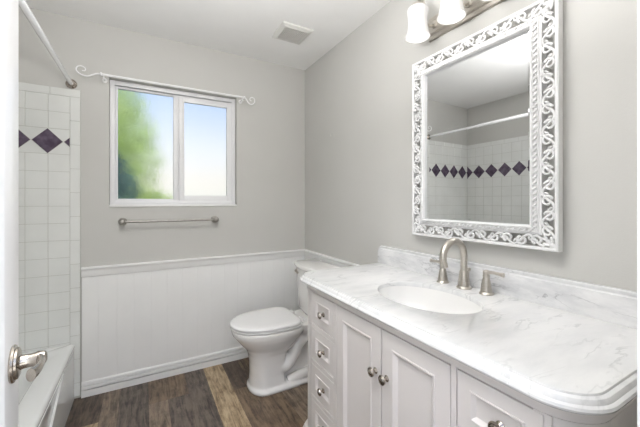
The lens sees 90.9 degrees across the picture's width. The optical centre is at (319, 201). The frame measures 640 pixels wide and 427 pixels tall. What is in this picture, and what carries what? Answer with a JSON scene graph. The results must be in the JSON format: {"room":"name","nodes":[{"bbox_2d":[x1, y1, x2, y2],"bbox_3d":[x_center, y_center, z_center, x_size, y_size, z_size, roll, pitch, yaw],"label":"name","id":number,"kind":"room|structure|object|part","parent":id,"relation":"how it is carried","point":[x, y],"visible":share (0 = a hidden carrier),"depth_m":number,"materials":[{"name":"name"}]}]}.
{"room":"bathroom","nodes":[
{"label":"bathroom","id":0,"kind":"room"},
{"bbox_2d":[19,7,304,386],"bbox_3d":[-1.194,0.066,2.314,2.592,2.490,0.140,0,0,-29],"label":"wall","id":1,"kind":"structure","parent":0,"point":[268,215],"depth_m":2.34,"materials":[{"name":"paint"}]},
{"bbox_2d":[19,0,76,88],"bbox_3d":[-1.216,-0.751,1.350,0.060,0.060,1.521,0,0,-29],"label":"shower rod","id":2,"kind":"object","parent":1,"relation":"attached to","point":[70,83],"visible":1,"depth_m":1.44,"materials":[{"name":"metal"}]},
{"bbox_2d":[19,82,80,398],"bbox_3d":[-1.863,0.273,1.852,0.731,1.976,0.012,0,0,-29],"label":"tiled wall","id":3,"kind":"structure","parent":1,"relation":"attached to","point":[49,117],"depth_m":1.95,"materials":[{"name":"white tile"}]},
{"bbox_2d":[81,346,247,397],"bbox_3d":[-0.833,1.213,2.423,1.613,0.096,0.024,0,0,-29],"label":"baseboard","id":4,"kind":"structure","parent":1,"relation":"attached to","point":[89,390],"depth_m":2.24,"materials":[{"name":"paint"}]},
{"bbox_2d":[75,65,254,104],"bbox_3d":[-1.038,-0.814,2.272,1.156,0.086,0.086,0,0,-29],"label":"curtain rod","id":5,"kind":"object","parent":1,"relation":"attached to","point":[104,79],"visible":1,"depth_m":2.19,"materials":[{"name":"white metal"}]},
{"bbox_3d":[-1.004,-0.821,2.260,0.924,0.015,0.015,0,0,-29],"label":"rod","id":6,"kind":"part","parent":5,"relation":"part of","materials":[{"name":"white metal"}]},
{"bbox_2d":[118,216,218,225],"bbox_3d":[-1.063,0.136,2.261,0.658,0.054,0.081,0,0,-29],"label":"towel bar","id":7,"kind":"object","parent":1,"relation":"attached to","point":[122,221],"visible":1,"depth_m":2.21,"materials":[{"name":"silver metal"}]},
{"bbox_3d":[-1.326,0.136,2.114,0.054,0.054,0.081,0,0,-29],"label":"post","id":8,"kind":"part","parent":7,"relation":"part of","materials":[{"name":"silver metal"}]},
{"bbox_3d":[-0.799,0.136,2.409,0.054,0.054,0.081,0,0,-29],"label":"post","id":9,"kind":"part","parent":7,"relation":"part of","materials":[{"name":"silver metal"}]},
{"bbox_2d":[109,80,236,206],"bbox_3d":[-1.068,-0.399,2.368,0.853,0.869,0.130,0,0,-29],"label":"window","id":10,"kind":"structure","parent":1,"relation":"in","point":[169,147],"depth_m":2.35,"materials":[{"name":"plastic"}]},
{"bbox_3d":[-1.256,-0.403,2.284,0.357,0.770,0.004,0,0,-29],"label":"pane","id":11,"kind":"part","parent":10,"relation":"part of","materials":[{"name":"clear glass"}]},
{"bbox_3d":[-1.249,-0.403,2.290,0.403,0.798,0.034,0,0,-29],"label":"fixed sash","id":12,"kind":"part","parent":10,"relation":"part of","materials":[{"name":"plastic"}]},
{"bbox_3d":[-1.053,0.029,2.342,0.853,0.014,0.070,0,0,-29],"label":"sill","id":13,"kind":"part","parent":10,"relation":"part of","materials":[{"name":"paint"}]},
{"bbox_3d":[-0.895,-0.401,2.471,0.392,0.794,0.028,0,0,-29],"label":"sliding sash","id":14,"kind":"part","parent":10,"relation":"part of","materials":[{"name":"plastic"}]},
{"bbox_3d":[-0.895,-0.400,2.471,0.320,0.712,0.004,0,0,-29],"label":"pane","id":15,"kind":"part","parent":10,"relation":"part of","materials":[{"name":"clear glass"}]},
{"bbox_2d":[81,249,304,276],"bbox_3d":[-0.832,0.456,2.421,1.613,0.061,0.030,0,0,-29],"label":"trim","id":16,"kind":"structure","parent":1,"relation":"attached to","point":[190,262],"depth_m":2.32,"materials":[{"name":"paint"}]},
{"bbox_2d":[82,256,304,387],"bbox_3d":[-0.836,0.838,2.430,1.611,0.806,0.010,0,0,-29],"label":"wainscoting","id":17,"kind":"structure","parent":1,"relation":"attached to","point":[132,321],"depth_m":2.28,"materials":[{"name":"paint"}]},
{"bbox_2d":[65,357,307,426],"bbox_3d":[-0.238,1.286,0.424,2.640,0.050,4.173,0,0,-29],"label":"floor","id":18,"kind":"structure","parent":0,"point":[219,395],"depth_m":1.97,"materials":[{"name":"brown wood"}]},
{"bbox_2d":[19,344,74,426],"bbox_3d":[-1.502,1.083,1.190,0.692,0.356,1.498,0,0,-29],"label":"bathtub","id":19,"kind":"object","parent":18,"relation":"on","point":[45,401],"visible":0.73,"depth_m":1.64,"materials":[{"name":"ceramic"}]},
{"bbox_2d":[230,259,339,396],"bbox_3d":[-0.258,0.865,2.236,0.746,0.793,0.444,0,0,-29],"label":"toilet","id":20,"kind":"object","parent":18,"relation":"on","point":[275,339],"visible":0.8,"depth_m":2.10,"materials":[{"name":"ceramic"}]},
{"bbox_3d":[-0.386,0.809,2.164,0.453,0.026,0.386,0,0,-29],"label":"lid","id":21,"kind":"part","parent":20,"relation":"part of","materials":[{"name":"plastic"}]},
{"bbox_3d":[-0.377,0.833,2.169,0.468,0.017,0.380,0,0,-29],"label":"seat","id":22,"kind":"part","parent":20,"relation":"part of","materials":[{"name":"plastic"}]},
{"bbox_3d":[-0.034,0.675,2.362,0.201,0.342,0.412,0,0,-29],"label":"tank","id":23,"kind":"part","parent":20,"relation":"part of","materials":[{"name":"ceramic"}]},
{"bbox_3d":[-0.036,0.486,2.360,0.237,0.035,0.444,0,0,-29],"label":"tank lid","id":24,"kind":"part","parent":20,"relation":"part of","materials":[{"name":"ceramic"}]},
{"bbox_2d":[303,285,636,426],"bbox_3d":[0.426,0.832,1.231,0.582,0.858,1.230,0,0,-29],"label":"vanity cabinet","id":25,"kind":"object","parent":18,"relation":"on","point":[363,371],"visible":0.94,"depth_m":1.02,"materials":[{"name":"paint"}]},
{"bbox_3d":[0.004,0.857,1.419,0.029,0.033,0.033,0,0,-29],"label":"knob","id":26,"kind":"part","parent":25,"relation":"part of","materials":[{"name":"silver metal"}]},
{"bbox_3d":[0.004,0.684,1.419,0.029,0.033,0.033,0,0,-29],"label":"knob","id":27,"kind":"part","parent":25,"relation":"part of","materials":[{"name":"silver metal"}]},
{"bbox_3d":[0.004,0.512,1.419,0.029,0.033,0.033,0,0,-29],"label":"knob","id":28,"kind":"part","parent":25,"relation":"part of","materials":[{"name":"silver metal"}]},
{"bbox_3d":[0.019,1.026,1.443,0.026,0.145,0.201,0,0,-29],"label":"drawer","id":29,"kind":"part","parent":25,"relation":"part of","materials":[{"name":"paint"}]},
{"bbox_3d":[0.019,0.854,1.443,0.026,0.145,0.201,0,0,-29],"label":"drawer","id":30,"kind":"part","parent":25,"relation":"part of","materials":[{"name":"paint"}]},
{"bbox_3d":[0.019,0.681,1.443,0.026,0.144,0.201,0,0,-29],"label":"drawer","id":31,"kind":"part","parent":25,"relation":"part of","materials":[{"name":"paint"}]},
{"bbox_3d":[0.019,0.509,1.443,0.026,0.146,0.201,0,0,-29],"label":"drawer","id":32,"kind":"part","parent":25,"relation":"part of","materials":[{"name":"paint"}]},
{"bbox_3d":[0.148,0.782,1.214,0.026,0.691,0.286,0,0,-29],"label":"door","id":33,"kind":"part","parent":25,"relation":"part of","materials":[{"name":"paint"}]},
{"bbox_3d":[0.183,0.593,1.099,0.029,0.033,0.033,0,0,-29],"label":"knob","id":34,"kind":"part","parent":25,"relation":"part of","materials":[{"name":"silver metal"}]},
{"bbox_3d":[0.211,0.593,1.049,0.029,0.033,0.033,0,0,-29],"label":"knob","id":35,"kind":"part","parent":25,"relation":"part of","materials":[{"name":"silver metal"}]},
{"bbox_3d":[0.288,0.782,0.963,0.026,0.691,0.276,0,0,-29],"label":"door","id":36,"kind":"part","parent":25,"relation":"part of","materials":[{"name":"paint"}]},
{"bbox_2d":[300,263,636,415],"bbox_3d":[0.422,0.386,1.240,0.582,0.033,1.264,0,0,-29],"label":"countertop","id":37,"kind":"structure","parent":25,"relation":"on","point":[563,360],"depth_m":0.86,"materials":[{"name":"stone"}]},
{"bbox_2d":[378,286,481,313],"bbox_3d":[0.416,0.458,1.243,0.340,0.140,0.460,0,0,-29],"label":"sink","id":38,"kind":"object","parent":37,"relation":"in","point":[426,299],"visible":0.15,"depth_m":1.40,"materials":[{"name":"ceramic"}]},
{"bbox_2d":[429,238,504,295],"bbox_3d":[0.568,0.261,1.327,0.185,0.218,0.350,0,0,-29],"label":"faucet","id":39,"kind":"object","parent":37,"relation":"on","point":[463,280],"visible":1,"depth_m":1.32,"materials":[{"name":"silver metal"}]},
{"bbox_3d":[0.553,0.321,1.463,0.054,0.097,0.097,0,0,-29],"label":"handle","id":40,"kind":"part","parent":39,"relation":"part of","materials":[{"name":"silver metal"}]},
{"bbox_3d":[0.566,0.261,1.321,0.176,0.218,0.061,0,0,-29],"label":"spout","id":41,"kind":"part","parent":39,"relation":"part of","materials":[{"name":"silver metal"}]},
{"bbox_3d":[0.676,0.321,1.242,0.054,0.097,0.097,0,0,-29],"label":"handle","id":42,"kind":"part","parent":39,"relation":"part of","materials":[{"name":"silver metal"}]},
{"bbox_3d":[0.400,0.512,0.713,0.029,0.033,0.033,0,0,-29],"label":"knob","id":43,"kind":"part","parent":25,"relation":"part of","materials":[{"name":"silver metal"}]},
{"bbox_3d":[0.416,0.509,0.736,0.026,0.146,0.202,0,0,-29],"label":"drawer","id":44,"kind":"part","parent":25,"relation":"part of","materials":[{"name":"paint"}]},
{"bbox_2d":[25,0,390,69],"bbox_3d":[-0.580,-1.229,1.220,2.592,0.100,2.650,0,0,-29],"label":"ceiling","id":45,"kind":"structure","parent":0,"point":[246,28],"depth_m":2.03,"materials":[{"name":"paint"}]},
{"bbox_2d":[272,21,312,44],"bbox_3d":[-0.196,-1.168,2.202,0.220,0.021,0.218,0,0,-29],"label":"ceiling vent","id":46,"kind":"object","parent":45,"relation":"in","point":[289,32],"visible":1,"depth_m":2.17,"materials":[{"name":"plastic"}]},
{"bbox_2d":[276,27,307,43],"bbox_3d":[-0.196,-1.164,2.202,0.170,0.012,0.172,0,0,-29],"label":"grille","id":47,"kind":"object","parent":46,"relation":"attached to","point":[296,35],"depth_m":2.19,"materials":[{"name":"plastic"}]},
{"bbox_2d":[305,0,636,290],"bbox_3d":[0.532,0.066,1.764,0.120,2.490,2.510,0,0,-29],"label":"wall","id":48,"kind":"structure","parent":0,"point":[358,177],"depth_m":1.53,"materials":[{"name":"paint"}]},
{"bbox_2d":[303,249,357,266],"bbox_3d":[0.115,0.456,2.354,0.030,0.061,1.013,0,0,-29],"label":"trim","id":49,"kind":"structure","parent":48,"relation":"attached to","point":[310,254],"depth_m":2.44,"materials":[{"name":"paint"}]},
{"bbox_2d":[405,0,504,43],"bbox_3d":[0.587,-0.871,1.344,0.194,0.192,0.489,0,0,-29],"label":"vanity light","id":50,"kind":"object","parent":48,"relation":"attached to","point":[452,14],"visible":1,"depth_m":1.44,"materials":[{"name":"white glass"}]},
{"bbox_3d":[0.461,-0.846,1.488,0.115,0.142,0.115,0,0,-29],"label":"lamp shade","id":51,"kind":"part","parent":50,"relation":"part of","materials":[{"name":"white glass"}]},
{"bbox_3d":[0.508,-0.907,1.514,0.122,0.120,0.036,0,0,-29],"label":"arm","id":52,"kind":"part","parent":50,"relation":"part of","materials":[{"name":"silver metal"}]},
{"bbox_3d":[0.552,-0.846,1.325,0.115,0.142,0.115,0,0,-29],"label":"lamp shade","id":53,"kind":"part","parent":50,"relation":"part of","materials":[{"name":"white glass"}]},
{"bbox_3d":[0.552,-0.851,1.325,0.068,0.120,0.068,0,0,-29],"label":"bulb","id":54,"kind":"part","parent":50,"relation":"part of","materials":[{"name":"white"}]},
{"bbox_3d":[0.600,-0.907,1.351,0.122,0.120,0.036,0,0,-29],"label":"arm","id":55,"kind":"part","parent":50,"relation":"part of","materials":[{"name":"silver metal"}]},
{"bbox_2d":[412,0,562,251],"bbox_3d":[0.654,-0.270,1.356,0.064,0.882,0.663,0,0,-29],"label":"wall mirror","id":56,"kind":"object","parent":48,"relation":"attached to","point":[483,135],"visible":1,"depth_m":1.25,"materials":[{"name":"paint"}]},
{"bbox_3d":[0.651,-0.270,1.355,0.024,0.720,0.501,0,0,-29],"label":"glass","id":57,"kind":"part","parent":56,"relation":"part of","materials":[{"name":"white mirror"}]},
{"bbox_3d":[0.633,-0.270,1.344,0.013,0.757,0.538,0,0,-29],"label":"rope trim","id":58,"kind":"part","parent":56,"relation":"part of","materials":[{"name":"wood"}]},
{"bbox_2d":[378,245,636,328],"bbox_3d":[0.667,0.317,1.378,0.019,0.105,1.256,0,0,-29],"label":"backsplash","id":59,"kind":"structure","parent":48,"relation":"attached to","point":[606,303],"depth_m":1.13,"materials":[{"name":"stone"}]},
{"bbox_3d":[0.039,0.066,0.117,2.352,2.490,0.120,0,0,-29],"label":"wall","id":60,"kind":"structure","parent":0,"visible":0},
{"bbox_2d":[0,0,47,426],"bbox_3d":[-0.376,0.241,0.333,0.082,2.020,0.652,0,0,-35],"label":"door","id":61,"kind":"structure","parent":60,"relation":"in","point":[12,360],"depth_m":0.53,"materials":[{"name":"paint"}]},
{"bbox_3d":[-0.386,0.186,0.326,0.013,1.710,0.428,0,0,-35],"label":"panel moulding","id":62,"kind":"part","parent":61,"relation":"part of","materials":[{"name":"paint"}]},
{"bbox_3d":[-0.492,0.281,0.533,0.039,0.033,0.100,0,0,-35],"label":"lever","id":63,"kind":"part","parent":61,"relation":"part of","materials":[{"name":"silver metal"}]},
{"bbox_2d":[637,0,639,426],"bbox_3d":[0.114,0.208,0.167,0.803,2.105,0.138,0,0,-29],"label":"trim","id":64,"kind":"structure","parent":60,"relation":"attached to","point":[638,1],"depth_m":0.38,"materials":[{"name":"paint"}]}
]}

